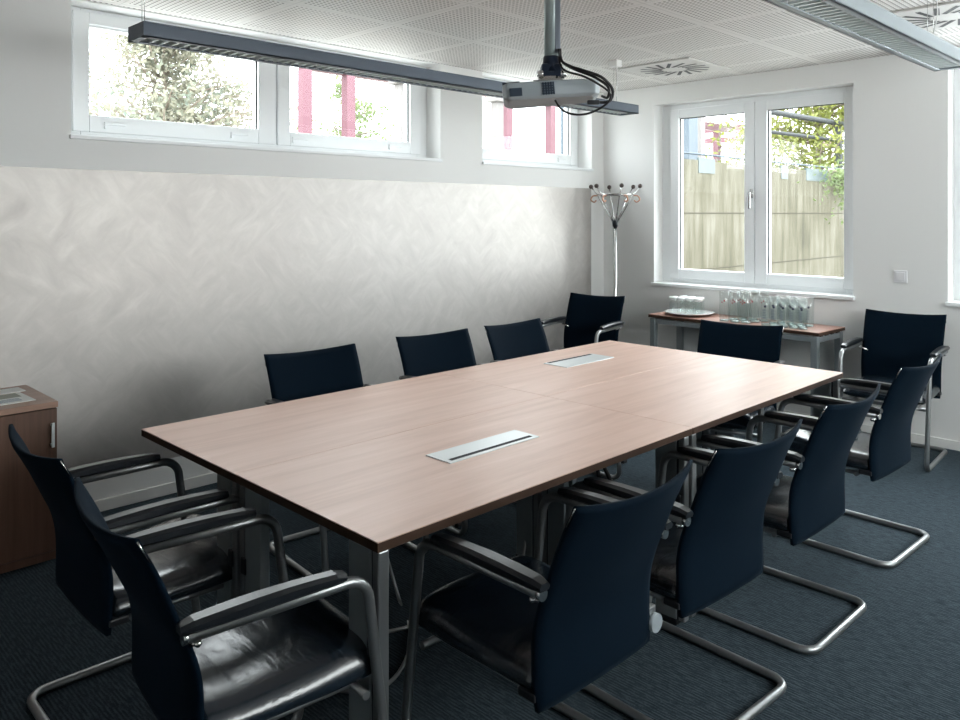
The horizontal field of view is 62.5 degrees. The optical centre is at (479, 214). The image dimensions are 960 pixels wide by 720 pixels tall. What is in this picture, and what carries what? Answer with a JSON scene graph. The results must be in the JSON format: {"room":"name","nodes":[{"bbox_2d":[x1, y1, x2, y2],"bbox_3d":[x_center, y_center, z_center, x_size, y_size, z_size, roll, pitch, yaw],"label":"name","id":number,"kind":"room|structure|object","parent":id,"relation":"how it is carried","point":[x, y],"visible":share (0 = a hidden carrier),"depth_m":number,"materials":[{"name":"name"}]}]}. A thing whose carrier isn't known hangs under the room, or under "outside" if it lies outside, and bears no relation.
{"room":"conference room","nodes":[
{"label":"conference room","id":0,"kind":"room"},
{"bbox_2d":[0,0,603,500],"bbox_3d":[-1.606,0.216,4.512,7.900,2.567,0.300,0,0,-45],"label":"wall","id":1,"kind":"structure","parent":0,"point":[35,35],"depth_m":4.33,"materials":[{"name":"white paint"}]},
{"bbox_2d":[94,472,216,511],"bbox_3d":[-1.495,1.470,4.401,7.300,0.060,0.014,0,0,-45],"label":"baseboard","id":2,"kind":"structure","parent":1,"relation":"attached to","point":[137,496],"depth_m":4.16,"materials":[{"name":"white"}]},
{"bbox_2d":[69,6,442,161],"bbox_3d":[-1.219,-0.717,4.827,2.460,0.691,0.238,0,0,-45],"label":"window","id":3,"kind":"structure","parent":1,"relation":"in","point":[270,131],"depth_m":4.72,"materials":[{"name":"white plastic"}]},
{"bbox_2d":[0,166,590,467],"bbox_3d":[-1.564,0.544,4.341,7.118,1.532,0.003,0,0,-45],"label":"wall panel","id":4,"kind":"object","parent":1,"relation":"attached to","point":[132,301],"depth_m":4.48,"materials":[{"name":"grey paint"}]},
{"bbox_2d":[482,77,593,170],"bbox_3d":[0.423,-0.717,6.457,1.354,0.691,0.238,0,0,-45],"label":"window","id":5,"kind":"structure","parent":1,"relation":"in","point":[569,160],"depth_m":6.63,"materials":[{"name":"white plastic"}]},
{"bbox_2d":[0,423,959,719],"bbox_3d":[0.526,1.560,2.366,7.900,0.120,6.350,0,0,-45],"label":"floor","id":6,"kind":"structure","parent":0,"point":[900,659],"depth_m":2.79,"materials":[{"name":"blue carpet"}]},
{"bbox_2d":[0,385,57,573],"bbox_3d":[-2.337,1.155,3.224,1.002,0.691,0.490,0,0,-45],"label":"base cabinet","id":7,"kind":"object","parent":6,"relation":"on","point":[27,530],"visible":0.81,"depth_m":3.33,"materials":[{"name":"brown wood"}]},
{"bbox_2d":[0,387,25,394],"bbox_3d":[-2.221,0.807,3.528,0.100,0.004,0.320,0,0,42],"label":"stack","id":8,"kind":"object","parent":7,"relation":"on","point":[16,389],"visible":1,"depth_m":3.61,"materials":[{"name":"white paper"}]},
{"bbox_2d":[0,392,35,405],"bbox_3d":[-2.109,0.807,3.400,0.210,0.003,0.298,0,0,43],"label":"brochure","id":9,"kind":"object","parent":7,"relation":"on","point":[18,397],"visible":1,"depth_m":3.46,"materials":[{"name":"white paper"}]},
{"bbox_2d":[0,393,20,399],"bbox_3d":[-2.150,0.806,3.429,0.090,0.001,0.265,0,0,43],"label":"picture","id":10,"kind":"object","parent":9,"relation":"on","point":[13,395],"depth_m":3.49,"materials":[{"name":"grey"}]},
{"bbox_2d":[8,424,239,719],"bbox_3d":[-1.058,1.069,2.426,0.644,0.862,0.554,0,0,-44],"label":"chair","id":11,"kind":"object","parent":6,"relation":"on","point":[84,573],"visible":0.58,"depth_m":2.30,"materials":[{"name":"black fabric"}]},
{"bbox_2d":[74,477,387,719],"bbox_3d":[-0.608,1.069,1.912,0.644,0.862,0.554,0,0,-39],"label":"chair","id":12,"kind":"object","parent":6,"relation":"on","point":[275,652],"visible":1,"depth_m":1.81,"materials":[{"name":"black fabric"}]},
{"bbox_2d":[141,373,544,603],"bbox_3d":[-0.473,1.139,3.122,1.434,0.722,0.696,0,0,-45],"label":"conference table","id":13,"kind":"object","parent":6,"relation":"on","point":[228,444],"visible":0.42,"depth_m":2.96,"materials":[{"name":"brown wood"}]},
{"bbox_2d":[264,343,428,576],"bbox_3d":[-0.621,1.069,3.530,0.554,0.862,0.644,0,0,-40],"label":"chair","id":14,"kind":"object","parent":6,"relation":"on","point":[296,375],"visible":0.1,"depth_m":3.69,"materials":[{"name":"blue fabric"}]},
{"bbox_2d":[339,540,525,693],"bbox_3d":[-0.205,1.208,3.040,0.390,0.617,1.243,0,0,30],"label":"cable","id":15,"kind":"object","parent":6,"relation":"on","point":[402,666],"visible":0.22,"depth_m":2.84,"materials":[{"name":"black plastic"}]},
{"bbox_2d":[396,328,516,535],"bbox_3d":[-0.077,1.069,4.046,0.554,0.862,0.644,0,0,-39],"label":"chair","id":16,"kind":"object","parent":6,"relation":"on","point":[421,355],"visible":0.11,"depth_m":4.23,"materials":[{"name":"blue fabric"}]},
{"bbox_2d":[235,396,692,719],"bbox_3d":[0.020,1.137,2.625,1.434,0.726,0.700,0,0,-45],"label":"conference table","id":17,"kind":"object","parent":6,"relation":"on","point":[382,494],"visible":0.74,"depth_m":2.38,"materials":[{"name":"brown wood"}]},
{"bbox_2d":[596,467,612,480],"bbox_3d":[0.472,0.992,2.968,0.119,0.311,0.178,0,0,6],"label":"power cable","id":18,"kind":"object","parent":17,"relation":"hanging from","point":[605,469],"visible":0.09,"depth_m":2.89,"materials":[{"name":"black plastic"}]},
{"bbox_2d":[401,459,692,719],"bbox_3d":[0.185,1.069,2.092,0.554,0.862,0.644,0,0,-44],"label":"chair","id":19,"kind":"object","parent":6,"relation":"on","point":[552,631],"visible":1,"depth_m":1.95,"materials":[{"name":"blue fabric"}]},
{"bbox_2d":[484,318,621,479],"bbox_3d":[0.389,1.069,4.482,0.554,0.862,0.644,0,0,-44],"label":"chair","id":20,"kind":"object","parent":6,"relation":"on","point":[524,338],"visible":0.11,"depth_m":4.66,"materials":[{"name":"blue fabric"}]},
{"bbox_2d":[439,340,711,526],"bbox_3d":[0.540,1.137,4.128,1.418,0.726,0.696,0,0,-45],"label":"conference table","id":21,"kind":"object","parent":6,"relation":"on","point":[558,371],"visible":0.27,"depth_m":4.04,"materials":[{"name":"brown wood"}]},
{"bbox_2d":[541,292,624,349],"bbox_3d":[0.777,1.069,6.066,0.554,0.862,0.644,0,0,34],"label":"chair","id":22,"kind":"object","parent":6,"relation":"on","point":[589,319],"visible":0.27,"depth_m":6.25,"materials":[{"name":"blue fabric"}]},
{"bbox_2d":[589,183,641,295],"bbox_3d":[1.128,0.625,6.592,0.449,1.750,0.432,0,0,-45],"label":"coat stand","id":23,"kind":"object","parent":6,"relation":"on","point":[614,222],"visible":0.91,"depth_m":6.58,"materials":[{"name":"silver metal"}]},
{"bbox_2d":[564,419,802,719],"bbox_3d":[0.638,1.069,2.517,0.554,0.862,0.644,0,0,-41],"label":"chair","id":24,"kind":"object","parent":6,"relation":"on","point":[712,548],"visible":0.67,"depth_m":2.34,"materials":[{"name":"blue fabric"}]},
{"bbox_2d":[547,355,842,616],"bbox_3d":[1.034,1.139,3.631,1.418,0.722,0.700,0,0,-45],"label":"conference table","id":25,"kind":"object","parent":6,"relation":"on","point":[703,393],"visible":0.35,"depth_m":3.51,"materials":[{"name":"brown wood"}]},
{"bbox_2d":[697,319,785,442],"bbox_3d":[1.381,1.069,4.419,0.554,0.862,0.644,0,0,34],"label":"chair","id":26,"kind":"object","parent":6,"relation":"on","point":[751,342],"visible":0.2,"depth_m":4.59,"materials":[{"name":"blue fabric"}]},
{"bbox_2d":[648,312,844,415],"bbox_3d":[1.915,1.139,5.806,0.410,0.722,1.340,0,0,-43],"label":"side table","id":27,"kind":"object","parent":6,"relation":"on","point":[818,333],"visible":0.58,"depth_m":5.52,"materials":[{"name":"brown wood"}]},
{"bbox_2d":[665,309,713,315],"bbox_3d":[1.617,0.763,6.113,0.376,0.023,0.376,0,0,-45],"label":"serving tray","id":28,"kind":"object","parent":27,"relation":"on","point":[685,312],"visible":0.99,"depth_m":6.14,"materials":[{"name":"white metal"}]},
{"bbox_2d":[669,296,677,305],"bbox_3d":[1.508,0.702,6.152,0.070,0.124,0.070,0,0,-45],"label":"tumbler","id":29,"kind":"object","parent":28,"relation":"on","point":[670,297],"visible":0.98,"depth_m":6.13,"materials":[{"name":"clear glass"}]},
{"bbox_2d":[685,297,694,313],"bbox_3d":[1.607,0.702,6.053,0.070,0.124,0.070,0,0,-45],"label":"tumbler","id":30,"kind":"object","parent":28,"relation":"on","point":[686,298],"visible":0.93,"depth_m":6.03,"materials":[{"name":"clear glass"}]},
{"bbox_2d":[693,298,702,311],"bbox_3d":[1.656,0.702,6.003,0.070,0.124,0.070,0,0,-45],"label":"tumbler","id":31,"kind":"object","parent":28,"relation":"on","point":[694,299],"visible":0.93,"depth_m":5.98,"materials":[{"name":"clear glass"}]},
{"bbox_2d":[719,291,729,320],"bbox_3d":[1.779,0.670,5.752,0.080,0.216,0.079,0,0,32],"label":"water glass","id":32,"kind":"object","parent":27,"relation":"on","point":[719,291],"visible":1,"depth_m":5.74,"materials":[{"name":"grey"}]},
{"bbox_2d":[728,291,738,319],"bbox_3d":[1.859,0.670,5.801,0.080,0.216,0.079,0,0,33],"label":"water glass","id":33,"kind":"object","parent":27,"relation":"on","point":[738,291],"visible":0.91,"depth_m":5.79,"materials":[{"name":"grey"}]},
{"bbox_2d":[729,292,740,321],"bbox_3d":[1.837,0.670,5.693,0.080,0.216,0.079,0,0,38],"label":"water glass","id":34,"kind":"object","parent":27,"relation":"on","point":[739,292],"visible":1,"depth_m":5.68,"materials":[{"name":"grey"}]},
{"bbox_2d":[749,301,760,322],"bbox_3d":[1.976,0.670,5.683,0.079,0.216,0.080,0,0,-25],"label":"water glass","id":35,"kind":"object","parent":27,"relation":"on","point":[754,321],"visible":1,"depth_m":5.67,"materials":[{"name":"grey"}]},
{"bbox_2d":[758,291,767,321],"bbox_3d":[2.057,0.670,5.732,0.080,0.216,0.079,0,0,31],"label":"water glass","id":36,"kind":"object","parent":27,"relation":"on","point":[762,320],"visible":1,"depth_m":5.71,"materials":[{"name":"grey"}]},
{"bbox_2d":[760,296,769,325],"bbox_3d":[1.996,0.677,5.530,0.065,0.201,0.069,0,0,37],"label":"drink glass","id":37,"kind":"object","parent":27,"relation":"on","point":[766,324],"visible":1,"depth_m":5.51,"materials":[{"name":"grey"}]},
{"bbox_2d":[769,295,776,323],"bbox_3d":[2.068,0.677,5.573,0.065,0.201,0.069,0,0,38],"label":"drink glass","id":38,"kind":"object","parent":27,"relation":"on","point":[770,295],"visible":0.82,"depth_m":5.55,"materials":[{"name":"grey"}]},
{"bbox_2d":[770,298,779,325],"bbox_3d":[2.041,0.677,5.479,0.065,0.201,0.069,0,0,43],"label":"drink glass","id":39,"kind":"object","parent":27,"relation":"on","point":[779,298],"visible":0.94,"depth_m":5.46,"materials":[{"name":"grey"}]},
{"bbox_2d":[780,298,788,327],"bbox_3d":[2.086,0.677,5.428,0.069,0.201,0.065,0,0,-45],"label":"drink glass","id":40,"kind":"object","parent":27,"relation":"on","point":[784,326],"visible":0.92,"depth_m":5.41,"materials":[{"name":"grey"}]},
{"bbox_2d":[788,298,798,328],"bbox_3d":[2.131,0.677,5.377,0.065,0.201,0.069,0,0,40],"label":"drink glass","id":41,"kind":"object","parent":27,"relation":"on","point":[791,327],"visible":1,"depth_m":5.36,"materials":[{"name":"grey"}]},
{"bbox_2d":[796,306,804,324],"bbox_3d":[2.230,0.677,5.515,0.065,0.201,0.069,0,0,45],"label":"drink glass","id":42,"kind":"object","parent":27,"relation":"on","point":[798,306],"visible":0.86,"depth_m":5.50,"materials":[{"name":"grey"}]},
{"bbox_2d":[796,298,806,326],"bbox_3d":[2.203,0.677,5.420,0.065,0.201,0.069,0,0,39],"label":"drink glass","id":43,"kind":"object","parent":27,"relation":"on","point":[798,298],"visible":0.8,"depth_m":5.41,"materials":[{"name":"grey"}]},
{"bbox_2d":[798,309,806,329],"bbox_3d":[2.175,0.677,5.326,0.069,0.201,0.065,0,0,-36],"label":"drink glass","id":44,"kind":"object","parent":27,"relation":"on","point":[800,328],"visible":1,"depth_m":5.31,"materials":[{"name":"grey"}]},
{"bbox_2d":[804,297,813,326],"bbox_3d":[2.275,0.677,5.464,0.069,0.201,0.065,0,0,-44],"label":"drink glass","id":45,"kind":"object","parent":27,"relation":"on","point":[808,307],"visible":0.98,"depth_m":5.44,"materials":[{"name":"grey"}]},
{"bbox_2d":[696,383,880,654],"bbox_3d":[1.138,1.069,3.012,0.554,0.862,0.644,0,0,-44],"label":"chair","id":46,"kind":"object","parent":6,"relation":"on","point":[803,504],"visible":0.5,"depth_m":2.83,"materials":[{"name":"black fabric"}]},
{"bbox_2d":[768,353,941,567],"bbox_3d":[1.747,1.069,3.669,0.554,0.862,0.644,0,0,-43],"label":"chair","id":47,"kind":"object","parent":6,"relation":"on","point":[877,454],"visible":0.59,"depth_m":3.49,"materials":[{"name":"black fabric"}]},
{"bbox_2d":[838,309,949,471],"bbox_3d":[2.598,1.069,4.960,0.554,0.862,0.644,0,0,41],"label":"chair","id":48,"kind":"object","parent":6,"relation":"on","point":[891,341],"visible":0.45,"depth_m":5.08,"materials":[{"name":"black fabric"}]},
{"bbox_2d":[88,0,959,92],"bbox_3d":[0.526,-1.117,2.366,7.900,0.100,6.350,0,0,-45],"label":"ceiling","id":49,"kind":"structure","parent":0,"point":[501,37],"depth_m":4.54,"materials":[{"name":"tile"}]},
{"bbox_2d":[128,0,638,115],"bbox_3d":[-0.164,-0.886,4.401,3.450,0.362,0.160,0,0,-45],"label":"pendant lamp","id":50,"kind":"object","parent":49,"relation":"hanging from","point":[144,32],"visible":0.88,"depth_m":3.74,"materials":[{"name":"dark grey painted metal"},{"name":"bright aluminium"}]},
{"bbox_2d":[537,0,566,79],"bbox_3d":[0.271,-0.779,3.000,0.140,0.575,0.140,0,0,-45],"label":"mount","id":51,"kind":"object","parent":49,"relation":"attached to","point":[550,68],"visible":0.77,"depth_m":2.98,"materials":[{"name":"grey metal"}]},
{"bbox_2d":[554,49,613,115],"bbox_3d":[0.382,-0.491,2.909,0.221,0.260,0.111,0,0,9],"label":"cable","id":52,"kind":"object","parent":51,"relation":"attached to","point":[610,95],"visible":1,"depth_m":2.89,"materials":[{"name":"black rubber"}]},
{"bbox_2d":[618,57,729,78],"bbox_3d":[1.418,-1.060,5.767,0.580,0.013,0.580,0,0,-45],"label":"ceiling vent","id":53,"kind":"object","parent":49,"relation":"in","point":[685,66],"visible":1,"depth_m":5.73,"materials":[{"name":"grey metal"}]},
{"bbox_2d":[764,0,959,71],"bbox_3d":[1.089,-0.883,2.636,3.380,0.367,0.160,0,0,-45],"label":"pendant lamp","id":54,"kind":"object","parent":49,"relation":"hanging from","point":[865,21],"visible":1,"depth_m":3.05,"materials":[{"name":"grey metal"}]},
{"bbox_2d":[891,0,959,30],"bbox_3d":[2.509,-1.060,4.229,0.580,0.013,0.580,0,0,-45],"label":"ceiling vent","id":55,"kind":"object","parent":49,"relation":"in","point":[948,12],"visible":0.57,"depth_m":4.20,"materials":[{"name":"grey metal"}]},
{"bbox_2d":[502,78,599,108],"bbox_3d":[0.270,-0.462,3.016,0.366,0.093,0.267,0,0,3],"label":"projector","id":56,"kind":"object","parent":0,"point":[542,92],"visible":0.98,"depth_m":2.91,"materials":[{"name":"grey plastic"}]},
{"bbox_2d":[542,82,554,94],"bbox_3d":[0.250,-0.461,2.898,0.049,0.049,0.004,0,0,-3],"label":"vent grille","id":57,"kind":"object","parent":56,"relation":"attached to","point":[548,88],"depth_m":2.90,"materials":[{"name":"black plastic"}]},
{"bbox_2d":[604,46,959,440],"bbox_3d":[3.222,0.216,5.043,0.300,2.567,5.750,0,0,-45],"label":"wall","id":58,"kind":"structure","parent":0,"point":[903,110],"depth_m":5.44,"materials":[{"name":"white paint"}]},
{"bbox_2d":[651,86,854,300],"bbox_3d":[2.080,-0.157,6.101,0.230,1.507,1.627,0,0,-45],"label":"window","id":59,"kind":"structure","parent":58,"relation":"in","point":[757,276],"depth_m":6.10,"materials":[{"name":"white plastic"}]},
{"bbox_2d":[777,409,959,450],"bbox_3d":[3.116,1.470,4.927,0.014,0.060,5.736,0,0,-45],"label":"baseboard","id":60,"kind":"structure","parent":58,"relation":"attached to","point":[916,438],"depth_m":5.11,"materials":[{"name":"white"}]},
{"bbox_2d":[894,270,906,282],"bbox_3d":[2.794,0.415,5.252,0.014,0.082,0.082,0,0,-45],"label":"light switch","id":61,"kind":"object","parent":58,"relation":"attached to","point":[900,276],"visible":1,"depth_m":5.25,"materials":[{"name":"white plastic"}]},
{"bbox_2d":[945,69,959,306],"bbox_3d":[3.565,-0.205,4.605,0.230,1.589,1.470,0,0,-45],"label":"window","id":62,"kind":"structure","parent":58,"relation":"in","point":[956,302],"depth_m":5.14,"materials":[{"name":"white plastic"}]},
{"label":"outside","id":63,"kind":"structure","parent":0,"visible":0},
{"bbox_3d":[-13.144,-0.260,35.508,100.000,0.120,59.450,0,0,-45],"label":"ground","id":64,"kind":"structure","parent":63,"visible":0},
{"bbox_2d":[89,32,324,128],"bbox_3d":[-4.184,-1.850,10.235,3.535,3.502,3.491,0,0,27],"label":"leafy tree","id":65,"kind":"object","parent":64,"relation":"on","point":[170,104],"visible":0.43,"depth_m":10.12,"materials":[{"name":"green plant"}]},
{"bbox_2d":[290,75,393,139],"bbox_3d":[-2.228,-1.259,12.877,2.190,2.120,2.552,0,0,-13],"label":"young tree","id":66,"kind":"object","parent":64,"relation":"on","point":[368,109],"visible":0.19,"depth_m":12.80,"materials":[{"name":"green plant"}]},
{"bbox_2d":[388,81,403,140],"bbox_3d":[-0.815,-0.890,8.187,0.200,1.140,0.200,0,0,-45],"label":"concrete pillar","id":67,"kind":"structure","parent":64,"relation":"on","point":[398,87],"depth_m":8.13,"materials":[{"name":"grey concrete"}]},
{"bbox_2d":[487,96,503,149],"bbox_3d":[0.200,-0.870,9.194,0.180,1.100,0.180,0,0,-45],"label":"concrete pillar","id":68,"kind":"structure","parent":64,"relation":"on","point":[497,104],"depth_m":9.15,"materials":[{"name":"grey concrete"}]},
{"bbox_2d":[561,107,563,154],"bbox_3d":[1.063,-1.420,9.205,0.180,2.200,0.180,0,0,-45],"label":"steel post","id":69,"kind":"object","parent":64,"relation":"on","point":[562,112],"visible":0.02,"depth_m":9.18,"materials":[{"name":"grey metal"}]},
{"bbox_2d":[298,68,830,161],"bbox_3d":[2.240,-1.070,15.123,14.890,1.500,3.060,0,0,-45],"label":"carport","id":70,"kind":"object","parent":64,"relation":"on","point":[304,75],"visible":0.31,"depth_m":9.27,"materials":[{"name":"red"}]},
{"bbox_2d":[683,118,697,159],"bbox_3d":[2.729,-1.520,10.507,0.240,2.400,0.240,0,0,-45],"label":"steel post","id":71,"kind":"object","parent":64,"relation":"on","point":[690,126],"visible":0.02,"depth_m":10.39,"materials":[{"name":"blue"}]},
{"bbox_2d":[698,117,704,157],"bbox_3d":[3.121,-1.520,11.248,0.120,2.400,0.120,0,0,-45],"label":"steel post","id":72,"kind":"object","parent":64,"relation":"on","point":[701,121],"visible":0.02,"depth_m":11.19,"materials":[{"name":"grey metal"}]},
{"bbox_2d":[708,117,743,163],"bbox_3d":[4.899,-1.060,15.509,0.888,1.723,1.380,0,0,15],"label":"young tree","id":73,"kind":"object","parent":64,"relation":"on","point":[727,118],"visible":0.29,"depth_m":15.29,"materials":[{"name":"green plant"}]},
{"bbox_2d":[705,104,843,172],"bbox_3d":[5.983,-1.907,13.842,4.667,3.618,4.489,0,0,-8],"label":"leafy tree","id":74,"kind":"object","parent":64,"relation":"on","point":[827,111],"visible":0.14,"depth_m":13.73,"materials":[{"name":"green plant"}]},
{"bbox_2d":[771,110,843,167],"bbox_3d":[6.869,-0.993,13.795,6.383,1.345,0.125,0,0,-31],"label":"pergola","id":75,"kind":"object","parent":64,"relation":"on","point":[775,112],"visible":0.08,"depth_m":12.87,"materials":[{"name":"grey metal"}]},
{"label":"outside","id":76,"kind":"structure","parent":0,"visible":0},
{"bbox_3d":[19.497,1.425,17.037,39.700,0.350,12.340,0,0,-45],"label":"ground lightwell","id":77,"kind":"structure","parent":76,"visible":0},
{"bbox_2d":[683,159,843,276],"bbox_3d":[5.834,0.325,12.362,13.680,1.850,0.283,0,0,-45],"label":"fence","id":78,"kind":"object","parent":77,"relation":"on","point":[803,242],"depth_m":10.10,"materials":[{"name":"wood"}]},
{"bbox_2d":[683,151,842,181],"bbox_3d":[5.795,-0.581,12.245,12.900,0.242,0.177,0,0,-45],"label":"guard rail","id":79,"kind":"object","parent":78,"relation":"on","point":[705,165],"visible":0.52,"depth_m":10.27,"materials":[{"name":"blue metal"}]},
{"bbox_2d":[796,156,843,223],"bbox_3d":[5.473,-0.204,11.678,3.483,1.304,0.226,0,0,-45],"label":"ivy","id":80,"kind":"object","parent":78,"relation":"attached to","point":[840,176],"visible":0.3,"depth_m":11.25,"materials":[{"name":"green plant"}]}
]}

